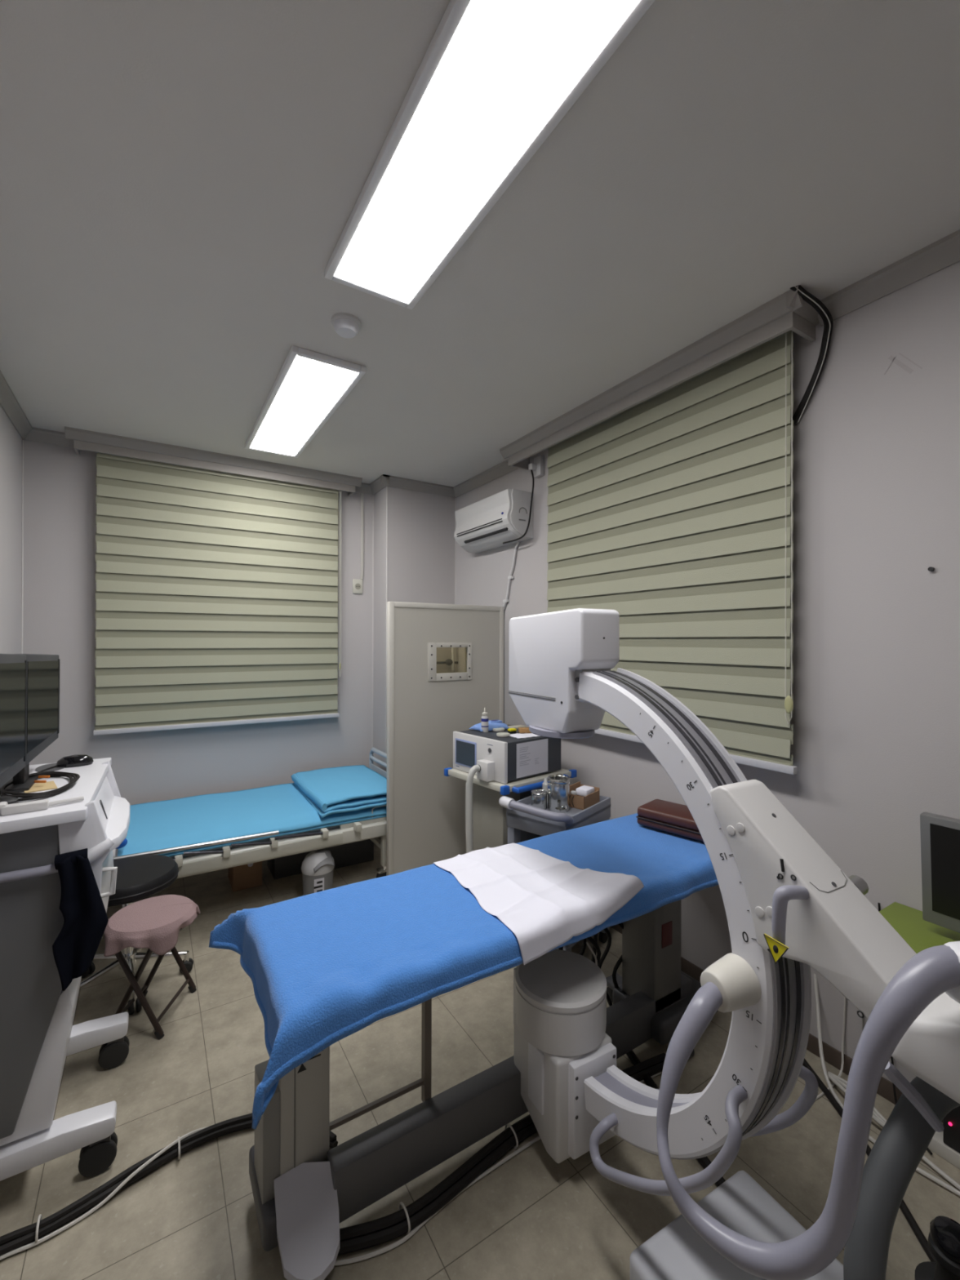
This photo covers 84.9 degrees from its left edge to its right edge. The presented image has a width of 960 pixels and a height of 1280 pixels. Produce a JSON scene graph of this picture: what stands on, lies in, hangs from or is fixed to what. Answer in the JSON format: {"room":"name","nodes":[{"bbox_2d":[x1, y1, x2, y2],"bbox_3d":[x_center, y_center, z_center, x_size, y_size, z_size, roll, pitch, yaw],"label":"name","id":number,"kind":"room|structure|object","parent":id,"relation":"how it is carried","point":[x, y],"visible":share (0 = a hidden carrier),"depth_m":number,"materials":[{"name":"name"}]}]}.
{"room":"operating room","nodes":[
{"label":"operating room","id":0,"kind":"room"},
{"bbox_2d":[0,405,22,653],"bbox_3d":[-1.321,0.147,0.781,0.100,2.812,5.625,0,0,-32],"label":"wall","id":1,"kind":"structure","parent":0,"point":[11,442],"depth_m":2.85,"materials":[{"name":"paint"}]},
{"bbox_2d":[0,370,31,439],"bbox_3d":[-1.253,-1.223,0.824,0.052,0.070,5.425,0,0,-32],"label":"trim","id":2,"kind":"structure","parent":1,"relation":"attached to","point":[9,403],"depth_m":2.77,"materials":[{"name":"grey wood"}]},
{"bbox_2d":[22,439,373,804],"bbox_3d":[-1.563,0.154,3.888,2.786,2.812,0.100,0,0,-32],"label":"wall","id":3,"kind":"structure","parent":0,"point":[60,490],"depth_m":3.43,"materials":[{"name":"paint"}]},
{"bbox_2d":[21,440,23,653],"bbox_3d":[-2.712,0.184,3.106,0.007,2.742,0.007,0,0,-32],"label":"trim","id":4,"kind":"structure","parent":3,"relation":"attached to","point":[22,572],"depth_m":3.10,"materials":[{"name":"white"}]},
{"bbox_2d":[22,426,74,447],"bbox_3d":[-2.592,-1.221,3.156,0.255,0.070,0.052,0,0,-32],"label":"trim","id":5,"kind":"structure","parent":3,"relation":"attached to","point":[36,434],"depth_m":3.15,"materials":[{"name":"grey wood"}]},
{"bbox_2d":[64,426,362,496],"bbox_3d":[-1.720,-1.199,3.633,1.810,0.107,0.168,0,0,-32],"label":"trim","id":6,"kind":"structure","parent":3,"relation":"attached to","point":[84,440],"depth_m":3.49,"materials":[{"name":"grey wood"}]},
{"bbox_2d":[93,452,341,735],"bbox_3d":[-1.734,-0.329,3.649,1.535,1.837,0.079,0,0,-32],"label":"zebra blind","id":7,"kind":"object","parent":3,"relation":"attached to","point":[216,593],"visible":0.89,"depth_m":3.56,"materials":[{"name":"beige fabric"}]},
{"bbox_2d":[352,578,362,593],"bbox_3d":[-0.976,-0.428,4.187,0.080,0.115,0.016,0,0,-32],"label":"wall socket","id":8,"kind":"object","parent":3,"relation":"attached to","point":[357,584],"visible":1,"depth_m":4.18,"materials":[{"name":"white plastic"}]},
{"bbox_2d":[360,493,364,579],"bbox_3d":[-0.946,-0.833,4.209,0.020,0.692,0.012,0,0,-32],"label":"cable conduit","id":9,"kind":"object","parent":3,"relation":"attached to","point":[362,494],"visible":1,"depth_m":4.20,"materials":[{"name":"grey plastic"}]},
{"bbox_2d":[355,482,373,494],"bbox_3d":[-0.922,-1.214,4.201,0.165,0.070,0.052,0,0,-32],"label":"trim","id":10,"kind":"structure","parent":3,"relation":"attached to","point":[365,488],"depth_m":4.19,"materials":[{"name":"grey wood"}]},
{"bbox_2d":[372,494,373,747],"bbox_3d":[-0.870,0.192,4.259,0.006,2.742,0.006,0,0,-32],"label":"trim","id":11,"kind":"structure","parent":3,"relation":"attached to","point":[373,495],"depth_m":4.26,"materials":[{"name":"white"}]},
{"bbox_2d":[369,474,389,494],"bbox_3d":[-0.798,-1.214,4.109,0.052,0.070,0.338,0,0,-32],"label":"trim","id":12,"kind":"structure","parent":3,"relation":"attached to","point":[375,486],"depth_m":4.09,"materials":[{"name":"grey wood"}]},
{"bbox_2d":[373,486,455,838],"bbox_3d":[-0.536,0.158,4.303,0.606,2.812,0.286,0,0,-32],"label":"wall column","id":13,"kind":"structure","parent":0,"point":[421,526],"depth_m":4.16,"materials":[{"name":"paint"}]},
{"bbox_2d":[385,486,387,771],"bbox_3d":[-0.717,0.192,4.022,0.009,2.742,0.009,0,0,-32],"label":"trim","id":14,"kind":"structure","parent":13,"relation":"attached to","point":[386,486],"depth_m":4.02,"materials":[{"name":"white"}]},
{"bbox_2d":[0,0,959,487],"bbox_3d":[-0.094,-1.304,1.550,2.986,0.100,5.625,0,0,-32],"label":"ceiling","id":15,"kind":"structure","parent":0,"point":[181,181],"depth_m":1.51,"materials":[{"name":"paint"}]},
{"bbox_2d":[244,345,365,457],"bbox_3d":[-1.013,-1.239,2.879,0.328,0.028,1.335,0,0,-32],"label":"recessed light","id":16,"kind":"object","parent":15,"relation":"in","point":[309,386],"visible":1,"depth_m":2.68,"materials":[{"name":"white plastic"}]},
{"bbox_2d":[331,312,361,337],"bbox_3d":[-0.527,-1.230,2.066,0.116,0.047,0.116,0,0,-32],"label":"smoke detector","id":17,"kind":"object","parent":15,"relation":"attached to","point":[346,325],"visible":1,"depth_m":2.04,"materials":[{"name":"grey plastic"}]},
{"bbox_2d":[324,0,654,309],"bbox_3d":[-0.038,-1.240,1.299,0.325,0.028,1.330,0,0,-32],"label":"recessed light","id":18,"kind":"object","parent":15,"relation":"in","point":[494,79],"visible":1,"depth_m":1.25,"materials":[{"name":"white plastic"}]},
{"bbox_2d":[790,284,832,426],"bbox_3d":[1.171,-1.054,1.934,0.210,0.440,0.166,0,0,-32],"label":"cable bundle","id":19,"kind":"object","parent":15,"relation":"hanging from","point":[815,303],"visible":0.94,"depth_m":1.94,"materials":[{"name":"black rubber"}]},
{"bbox_2d":[0,837,959,1279],"bbox_3d":[-0.101,1.609,1.543,2.986,0.100,5.625,0,0,-32],"label":"floor","id":20,"kind":"structure","parent":0,"point":[534,1216],"depth_m":1.56,"materials":[{"name":"tile"}]},
{"bbox_2d":[0,757,129,1181],"bbox_3d":[-1.458,1.011,1.680,0.558,1.089,0.805,0,0,-32],"label":"cart","id":21,"kind":"object","parent":20,"relation":"on","point":[37,1033],"visible":0.84,"depth_m":1.46,"materials":[{"name":"white plastic"}]},
{"bbox_2d":[0,795,18,804],"bbox_3d":[-1.371,0.462,1.490,0.090,0.026,0.072,0,0,-32],"label":"puck","id":22,"kind":"object","parent":21,"relation":"on","point":[11,800],"visible":0.67,"depth_m":1.50,"materials":[{"name":"black plastic"}]},
{"bbox_2d":[0,653,59,794],"bbox_3d":[-1.514,0.257,1.694,0.172,0.436,0.625,0,0,-32],"label":"monitor","id":23,"kind":"object","parent":21,"relation":"on","point":[43,670],"visible":0.6,"depth_m":1.68,"materials":[{"name":"grey plastic"}]},
{"bbox_2d":[0,771,79,801],"bbox_3d":[-1.404,0.463,1.681,0.193,0.028,0.338,0,0,-32],"label":"coiled cord","id":24,"kind":"object","parent":21,"relation":"on","point":[26,796],"visible":0.83,"depth_m":1.62,"materials":[{"name":"black plastic"}]},
{"bbox_2d":[23,781,57,792],"bbox_3d":[-1.419,0.473,1.689,0.080,0.004,0.110,0,0,-44],"label":"note card","id":25,"kind":"object","parent":21,"relation":"on","point":[37,787],"visible":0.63,"depth_m":1.68,"materials":[{"name":"beige paper"}]},
{"bbox_2d":[0,796,84,815],"bbox_3d":[-1.253,0.460,1.466,0.233,0.030,0.048,0,0,-37],"label":"keyboard","id":26,"kind":"object","parent":21,"relation":"on","point":[6,809],"visible":1,"depth_m":1.45,"materials":[{"name":"white plastic"}]},
{"bbox_2d":[35,763,64,772],"bbox_3d":[-1.594,0.474,1.951,0.090,0.003,0.150,0,0,-32],"label":"mouse pad","id":27,"kind":"object","parent":21,"relation":"on","point":[46,766],"visible":0.66,"depth_m":1.94,"materials":[{"name":"grey rubber"}]},
{"bbox_2d":[38,754,93,772],"bbox_3d":[-1.567,0.455,1.900,0.087,0.041,0.287,0,0,20],"label":"computer mouse","id":28,"kind":"object","parent":27,"relation":"on","point":[77,760],"visible":0.78,"depth_m":1.97,"materials":[{"name":"black plastic"}]},
{"bbox_2d":[52,848,108,991],"bbox_3d":[-1.117,0.773,1.471,0.123,0.365,0.064,0,0,-32],"label":"cloth","id":29,"kind":"object","parent":21,"relation":"hanging from","point":[82,907],"visible":1,"depth_m":1.45,"materials":[{"name":"black fabric"}]},
{"bbox_2d":[105,795,129,851],"bbox_3d":[-1.277,0.618,1.775,0.153,0.036,0.571,0,0,-32],"label":"handle","id":30,"kind":"object","parent":21,"relation":"on","point":[117,819],"depth_m":1.74,"materials":[{"name":"white plastic"}]},
{"bbox_2d":[79,854,193,1014],"bbox_3d":[-1.582,1.299,2.370,0.505,0.516,0.502,0,0,-32],"label":"stool","id":31,"kind":"object","parent":20,"relation":"on","point":[139,877],"visible":0.44,"depth_m":2.34,"materials":[{"name":"black plastic"}]},
{"bbox_2d":[103,894,199,1039],"bbox_3d":[-1.334,1.329,2.147,0.340,0.466,0.377,0,0,-2],"label":"folding stool","id":32,"kind":"object","parent":20,"relation":"on","point":[154,924],"visible":0.98,"depth_m":2.06,"materials":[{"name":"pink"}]},
{"bbox_2d":[103,894,199,956],"bbox_3d":[-1.336,1.152,2.134,0.353,0.113,0.350,0,0,-32],"label":"cover","id":33,"kind":"object","parent":32,"relation":"hanging from","point":[154,924],"depth_m":2.05,"materials":[{"name":"pink fabric"}]},
{"bbox_2d":[0,1113,337,1260],"bbox_3d":[-0.983,1.536,1.478,1.108,0.051,0.222,0,0,-24],"label":"cable bundle","id":34,"kind":"object","parent":20,"relation":"on","point":[20,1240],"visible":0.79,"depth_m":1.46,"materials":[{"name":"black rubber"}]},
{"bbox_2d":[227,861,262,891],"bbox_3d":[-1.519,1.449,3.388,0.170,0.220,0.242,0,0,-32],"label":"cardboard box","id":35,"kind":"object","parent":20,"relation":"on","point":[250,875],"visible":0.49,"depth_m":3.29,"materials":[{"name":"brown cardboard"}]},
{"bbox_2d":[112,747,386,878],"bbox_3d":[-1.457,1.194,3.236,1.971,0.731,0.927,0,0,-32],"label":"hospital bed","id":36,"kind":"object","parent":20,"relation":"on","point":[190,863],"visible":0.33,"depth_m":2.92,"materials":[{"name":"beige metal"}]},
{"bbox_2d":[117,782,386,857],"bbox_3d":[-1.344,1.077,3.338,1.550,0.081,0.853,0,0,-32],"label":"pad","id":37,"kind":"object","parent":36,"relation":"on","point":[193,820],"visible":0.63,"depth_m":3.10,"materials":[{"name":"blue fabric"}]},
{"bbox_2d":[115,838,127,848],"bbox_3d":[-1.793,1.009,2.605,0.072,0.054,0.048,0,0,-32],"label":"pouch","id":38,"kind":"object","parent":37,"relation":"on","point":[124,842],"visible":0.35,"depth_m":2.60,"materials":[{"name":"blue plastic"}]},
{"bbox_2d":[290,764,386,817],"bbox_3d":[-0.915,1.006,3.594,0.569,0.094,0.837,0,0,-32],"label":"folded blanket","id":39,"kind":"object","parent":37,"relation":"on","point":[339,789],"visible":0.95,"depth_m":3.42,"materials":[{"name":"blue fabric"}]},
{"bbox_2d":[266,850,312,879],"bbox_3d":[-1.297,1.435,3.581,0.250,0.250,0.250,0,0,-32],"label":"storage box","id":40,"kind":"object","parent":20,"relation":"on","point":[289,865],"visible":0.36,"depth_m":3.46,"materials":[{"name":"black plastic"}]},
{"bbox_2d":[301,848,334,895],"bbox_3d":[-0.957,1.400,3.100,0.190,0.319,0.196,0,0,-32],"label":"trash bin","id":41,"kind":"object","parent":20,"relation":"on","point":[317,866],"visible":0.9,"depth_m":3.04,"materials":[{"name":"grey plastic"}]},
{"bbox_2d":[314,880,322,892],"bbox_3d":[-0.930,1.432,3.015,0.048,0.087,0.002,0,0,-32],"label":"print","id":42,"kind":"object","parent":41,"relation":"attached to","point":[317,884],"depth_m":3.01,"materials":[{"name":"white paper"}]},
{"bbox_2d":[319,839,373,869],"bbox_3d":[-1.014,1.442,3.788,0.370,0.240,0.400,0,0,-32],"label":"storage box","id":43,"kind":"object","parent":20,"relation":"on","point":[360,851],"visible":0.2,"depth_m":3.63,"materials":[{"name":"black plastic"}]},
{"bbox_2d":[386,601,504,875],"bbox_3d":[-0.172,0.667,3.328,0.836,1.792,0.255,0,0,-32],"label":"screen","id":44,"kind":"object","parent":20,"relation":"on","point":[446,662],"visible":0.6,"depth_m":3.29,"materials":[{"name":"grey"}]},
{"bbox_2d":[248,899,717,1279],"bbox_3d":[0.183,1.192,1.806,1.765,0.735,0.540,0,0,-32],"label":"table","id":45,"kind":"object","parent":20,"relation":"on","point":[303,1188],"visible":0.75,"depth_m":1.44,"materials":[{"name":"grey metal"}]},
{"bbox_2d":[208,813,718,1129],"bbox_3d":[0.144,0.888,1.794,1.858,0.185,0.639,0,0,-32],"label":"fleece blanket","id":46,"kind":"object","parent":45,"relation":"on","point":[322,967],"visible":0.72,"depth_m":1.44,"materials":[{"name":"blue fabric"}]},
{"bbox_2d":[433,843,644,964],"bbox_3d":[0.166,0.817,1.766,0.478,0.134,0.565,0,0,-32],"label":"sheet","id":47,"kind":"object","parent":46,"relation":"on","point":[545,900],"visible":1,"depth_m":1.65,"materials":[{"name":"white fabric"}]},
{"bbox_2d":[635,799,703,841],"bbox_3d":[0.860,0.760,2.212,0.347,0.080,0.191,0,0,45],"label":"leather pillow","id":48,"kind":"object","parent":46,"relation":"on","point":[677,819],"visible":0.52,"depth_m":2.19,"materials":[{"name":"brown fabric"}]},
{"bbox_2d":[558,923,623,1005],"bbox_3d":[0.440,1.210,2.086,0.442,0.672,0.147,0,0,-38],"label":"cables","id":49,"kind":"object","parent":45,"relation":"hanging from","point":[596,948],"visible":0.21,"depth_m":2.12,"materials":[{"name":"black rubber"}]},
{"bbox_2d":[662,920,672,948],"bbox_3d":[0.722,1.137,2.025,0.060,0.090,0.004,0,0,-32],"label":"switch plate","id":50,"kind":"object","parent":45,"relation":"attached to","point":[667,926],"depth_m":2.02,"materials":[{"name":"red plastic"}]},
{"bbox_2d":[333,1053,666,1266],"bbox_3d":[0.112,1.537,1.594,1.312,0.058,0.140,0,0,-28],"label":"cable bundle","id":51,"kind":"object","parent":20,"relation":"on","point":[379,1231],"visible":0.73,"depth_m":1.44,"materials":[{"name":"black rubber"}]},
{"bbox_2d":[444,767,577,850],"bbox_3d":[0.185,1.155,3.023,0.575,0.816,0.551,0,0,-40],"label":"cart","id":52,"kind":"object","parent":20,"relation":"on","point":[490,828],"visible":0.18,"depth_m":2.86,"materials":[{"name":"white plastic"}]},
{"bbox_2d":[453,724,560,853],"bbox_3d":[0.107,1.038,2.991,0.566,1.009,0.446,0,0,-40],"label":"medical device","id":53,"kind":"object","parent":52,"relation":"on","point":[487,756],"visible":0.75,"depth_m":2.84,"materials":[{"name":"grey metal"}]},
{"bbox_2d":[480,707,488,732],"bbox_3d":[0.029,0.466,3.069,0.043,0.143,0.043,0,0,-32],"label":"bottle","id":54,"kind":"object","parent":53,"relation":"on","point":[484,719],"visible":1,"depth_m":3.05,"materials":[{"name":"grey plastic"}]},
{"bbox_2d":[468,720,509,731],"bbox_3d":[0.059,0.511,3.149,0.223,0.050,0.129,0,0,-32],"label":"pack","id":55,"kind":"object","parent":53,"relation":"on","point":[492,724],"visible":0.79,"depth_m":3.12,"materials":[{"name":"blue"}]},
{"bbox_2d":[492,727,504,732],"bbox_3d":[0.109,0.529,3.097,0.074,0.018,0.074,0,0,-32],"label":"round dish","id":56,"kind":"object","parent":53,"relation":"on","point":[500,729],"visible":1,"depth_m":3.07,"materials":[{"name":"grey plastic"}]},
{"bbox_2d":[496,732,510,737],"bbox_3d":[0.129,0.529,2.925,0.074,0.018,0.074,0,0,-32],"label":"round dish","id":57,"kind":"object","parent":53,"relation":"on","point":[499,734],"visible":1,"depth_m":2.90,"materials":[{"name":"grey plastic"}]},
{"bbox_2d":[507,728,516,733],"bbox_3d":[0.185,0.526,3.037,0.044,0.024,0.032,0,0,-32],"label":"box","id":58,"kind":"object","parent":53,"relation":"on","point":[510,730],"visible":1,"depth_m":3.03,"materials":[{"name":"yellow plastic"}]},
{"bbox_2d":[508,724,526,728],"bbox_3d":[0.220,0.531,3.190,0.110,0.014,0.060,0,0,-32],"label":"packet","id":59,"kind":"object","parent":53,"relation":"on","point":[516,726],"visible":0.55,"depth_m":3.18,"materials":[{"name":"beige paper"}]},
{"bbox_2d":[509,733,541,738],"bbox_3d":[0.251,0.534,2.936,0.170,0.008,0.121,0,0,-32],"label":"sheet","id":60,"kind":"object","parent":53,"relation":"on","point":[518,735],"visible":0.87,"depth_m":2.92,"materials":[{"name":"white paper"}]},
{"bbox_2d":[518,727,531,733],"bbox_3d":[0.257,0.517,3.006,0.068,0.024,0.048,0,0,-7],"label":"box","id":61,"kind":"object","parent":60,"relation":"on","point":[521,730],"visible":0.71,"depth_m":2.98,"materials":[{"name":"brown cardboard"}]},
{"bbox_2d":[448,768,571,791],"bbox_3d":[0.171,0.767,3.025,0.535,0.032,0.490,0,0,-40],"label":"tray","id":62,"kind":"object","parent":52,"relation":"on","point":[510,786],"depth_m":2.82,"materials":[{"name":"plastic"}]},
{"bbox_2d":[498,795,610,951],"bbox_3d":[0.381,1.161,2.629,0.381,0.802,0.531,0,0,40],"label":"utility cart","id":63,"kind":"object","parent":20,"relation":"on","point":[521,815],"visible":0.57,"depth_m":2.51,"materials":[{"name":"grey plastic"}]},
{"bbox_2d":[530,789,547,809],"bbox_3d":[0.299,0.803,2.652,0.085,0.098,0.085,0,0,-32],"label":"jar","id":64,"kind":"object","parent":63,"relation":"on","point":[539,797],"visible":0.93,"depth_m":2.62,"materials":[{"name":"clear glass"}]},
{"bbox_2d":[542,777,547,801],"bbox_3d":[0.351,0.793,2.785,0.040,0.120,0.040,0,0,-32],"label":"plastic bottle","id":65,"kind":"object","parent":63,"relation":"on","point":[544,784],"visible":0.53,"depth_m":2.77,"materials":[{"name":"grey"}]},
{"bbox_2d":[546,773,569,812],"bbox_3d":[0.396,0.763,2.643,0.114,0.179,0.114,0,0,-32],"label":"jar","id":66,"kind":"object","parent":63,"relation":"on","point":[558,784],"visible":0.94,"depth_m":2.60,"materials":[{"name":"clear glass"}]},
{"bbox_2d":[506,795,610,835],"bbox_3d":[0.405,0.870,2.662,0.535,0.105,0.462,0,0,-32],"label":"tray","id":67,"kind":"object","parent":63,"relation":"on","point":[600,811],"depth_m":2.53,"materials":[{"name":"grey plastic"}]},
{"bbox_2d":[555,804,567,813],"bbox_3d":[0.391,0.823,2.542,0.052,0.058,0.055,0,0,-32],"label":"steel cup","id":68,"kind":"object","parent":63,"relation":"on","point":[559,809],"visible":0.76,"depth_m":2.53,"materials":[{"name":"silver metal"}]},
{"bbox_2d":[568,781,599,809],"bbox_3d":[0.529,0.807,2.725,0.116,0.092,0.167,0,0,40],"label":"carton","id":69,"kind":"object","parent":63,"relation":"on","point":[578,802],"visible":0.58,"depth_m":2.67,"materials":[{"name":"brown cardboard"}]},
{"bbox_2d":[575,785,594,796],"bbox_3d":[0.550,0.789,2.742,0.070,0.036,0.090,0,0,40],"label":"packet","id":70,"kind":"object","parent":69,"relation":"in","point":[584,790],"visible":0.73,"depth_m":2.71,"materials":[{"name":"white paper"}]},
{"bbox_2d":[626,1049,725,1186],"bbox_3d":[0.688,1.547,1.556,0.071,0.028,1.344,0,0,-18],"label":"cable","id":71,"kind":"object","parent":20,"relation":"on","point":[704,1162],"visible":0.12,"depth_m":1.82,"materials":[{"name":"black plastic"}]},
{"bbox_2d":[508,608,959,1279],"bbox_3d":[0.598,0.734,0.997,0.593,1.650,1.906,0,0,-29],"label":"c-arm","id":72,"kind":"object","parent":20,"relation":"on","point":[790,909],"visible":1,"depth_m":1.05,"materials":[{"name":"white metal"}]},
{"bbox_2d":[700,952,761,1012],"bbox_3d":[0.497,0.685,1.044,0.087,0.092,0.092,0,0,-29],"label":"joint","id":73,"kind":"object","parent":72,"relation":"attached to","point":[735,979],"depth_m":1.02,"materials":[{"name":"grey plastic"}]},
{"bbox_2d":[802,1057,936,1262],"bbox_3d":[1.168,1.551,1.582,0.044,0.022,0.923,0,0,5],"label":"cable","id":74,"kind":"object","parent":20,"relation":"on","point":[915,1228],"visible":0.45,"depth_m":1.42,"materials":[{"name":"black plastic"}]},
{"bbox_2d":[827,1071,959,1190],"bbox_3d":[1.283,1.534,1.666,0.069,0.046,0.429,0,0,-15],"label":"cable loop","id":75,"kind":"object","parent":20,"relation":"on","point":[839,1082],"visible":0.55,"depth_m":1.67,"materials":[{"name":"grey rubber"}]},
{"bbox_2d":[879,902,959,953],"bbox_3d":[1.618,1.219,1.044,0.379,0.685,1.455,0,0,-32],"label":"desk","id":76,"kind":"object","parent":20,"relation":"on","point":[919,934],"visible":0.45,"depth_m":1.59,"materials":[{"name":"green laminate"}]},
{"bbox_2d":[920,812,959,933],"bbox_3d":[1.438,0.696,1.411,0.170,0.361,0.397,0,0,-32],"label":"monitor","id":77,"kind":"object","parent":76,"relation":"on","point":[940,835],"visible":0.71,"depth_m":1.53,"materials":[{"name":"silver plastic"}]},
{"bbox_2d":[915,1215,959,1279],"bbox_3d":[1.111,1.470,1.231,0.140,0.181,0.140,0,0,-32],"label":"foot pedal","id":78,"kind":"object","parent":20,"relation":"on","point":[944,1237],"visible":1,"depth_m":1.23,"materials":[{"name":"black plastic"}]},
{"bbox_2d":[927,1122,959,1168],"bbox_3d":[1.553,1.542,1.416,0.095,0.042,0.555,0,0,-32],"label":"board","id":79,"kind":"object","parent":20,"relation":"on","point":[936,1144],"visible":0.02,"depth_m":1.58,"materials":[{"name":"grey plastic"}]},
{"bbox_2d":[942,1106,959,1153],"bbox_3d":[1.479,1.442,1.528,0.092,0.158,0.183,0,0,-32],"label":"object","id":80,"kind":"object","parent":79,"relation":"on","point":[951,1122],"visible":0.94,"depth_m":1.56,"materials":[{"name":"black plastic"}]},
{"bbox_2d":[455,261,959,1082],"bbox_3d":[1.126,0.158,2.312,0.100,2.812,5.625,0,0,-32],"label":"wall","id":81,"kind":"structure","parent":0,"point":[875,748],"depth_m":1.86,"materials":[{"name":"paint"}]},
{"bbox_2d":[380,474,456,497],"bbox_3d":[-0.465,-1.213,4.149,0.658,0.070,0.052,0,0,-32],"label":"trim","id":82,"kind":"structure","parent":81,"relation":"attached to","point":[394,482],"depth_m":4.13,"materials":[{"name":"grey wood"}]},
{"bbox_2d":[454,497,456,604],"bbox_3d":[-0.205,0.194,4.338,0.006,2.742,0.006,0,0,-32],"label":"trim","id":83,"kind":"structure","parent":81,"relation":"attached to","point":[455,498],"depth_m":4.34,"materials":[{"name":"white"}]},
{"bbox_2d":[453,458,519,497],"bbox_3d":[0.032,-1.212,3.925,0.052,0.070,0.959,0,0,-32],"label":"trim","id":84,"kind":"structure","parent":81,"relation":"attached to","point":[502,468],"depth_m":3.92,"materials":[{"name":"grey wood"}]},
{"bbox_2d":[453,488,533,553],"bbox_3d":[0.074,-0.823,3.711,0.206,0.305,0.729,0,0,-32],"label":"air conditioner","id":85,"kind":"object","parent":81,"relation":"attached to","point":[483,525],"visible":0.99,"depth_m":3.54,"materials":[{"name":"grey plastic"}]},
{"bbox_2d":[502,541,519,609],"bbox_3d":[0.204,-0.206,3.674,0.021,0.942,0.246,0,0,-32],"label":"pipe","id":86,"kind":"object","parent":81,"relation":"attached to","point":[506,600],"visible":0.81,"depth_m":3.65,"materials":[{"name":"grey plastic"}]},
{"bbox_2d":[528,455,544,477],"bbox_3d":[0.363,-1.118,3.374,0.075,0.125,0.075,0,0,-32],"label":"power outlet","id":87,"kind":"object","parent":81,"relation":"attached to","point":[538,466],"visible":1,"depth_m":3.36,"materials":[{"name":"grey plastic"}]},
{"bbox_2d":[502,469,534,543],"bbox_3d":[0.245,-0.879,3.467,0.032,0.447,0.285,0,0,-41],"label":"power cable","id":88,"kind":"object","parent":87,"relation":"hanging from","point":[531,471],"visible":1,"depth_m":3.38,"materials":[{"name":"black plastic"}]},
{"bbox_2d":[499,285,819,470],"bbox_3d":[0.712,-1.192,2.694,0.206,0.112,1.870,0,0,-32],"label":"trim","id":89,"kind":"structure","parent":81,"relation":"attached to","point":[788,311],"depth_m":2.29,"materials":[{"name":"grey wood"}]},
{"bbox_2d":[546,329,797,774],"bbox_3d":[0.810,-0.367,2.605,0.089,1.752,1.479,0,0,-32],"label":"zebra blind","id":90,"kind":"object","parent":81,"relation":"attached to","point":[670,513],"visible":0.75,"depth_m":2.32,"materials":[{"name":"beige fabric"}]},
{"bbox_2d":[610,924,942,1122],"bbox_3d":[1.152,1.531,2.158,0.008,0.065,5.139,0,0,-32],"label":"baseboard","id":91,"kind":"structure","parent":81,"relation":"attached to","point":[832,1055],"depth_m":1.93,"materials":[{"name":"brown plastic"}]},
{"bbox_2d":[814,996,846,1101],"bbox_3d":[1.097,1.233,1.770,0.510,0.661,0.027,0,0,-27],"label":"hanging cable","id":92,"kind":"object","parent":81,"relation":"hanging from","point":[833,1084],"visible":0.34,"depth_m":1.89,"materials":[{"name":"grey plastic"}]},
{"bbox_2d":[813,973,959,1196],"bbox_3d":[1.209,1.248,1.661,0.505,0.624,0.537,0,0,-32],"label":"hanging cable","id":93,"kind":"object","parent":81,"relation":"hanging from","point":[871,1139],"visible":0.41,"depth_m":1.82,"materials":[{"name":"grey plastic"}]},
{"bbox_2d":[817,229,959,325],"bbox_3d":[1.883,-1.215,0.967,0.052,0.070,2.340,0,0,-32],"label":"trim","id":94,"kind":"structure","parent":81,"relation":"attached to","point":[944,252],"depth_m":1.75,"materials":[{"name":"grey wood"}]},
{"bbox_2d":[884,352,922,374],"bbox_3d":[1.417,-0.927,1.758,0.001,0.086,0.107,0,0,-32],"label":"residue","id":95,"kind":"object","parent":81,"relation":"attached to","point":[891,357],"visible":1,"depth_m":1.76,"materials":[{"name":"grey"}]},
{"bbox_2d":[877,902,932,1155],"bbox_3d":[1.376,1.231,1.693,0.026,0.657,0.219,0,0,1],"label":"hanging cable","id":96,"kind":"object","parent":81,"relation":"hanging from","point":[878,904],"visible":0.15,"depth_m":1.74,"materials":[{"name":"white plastic"}]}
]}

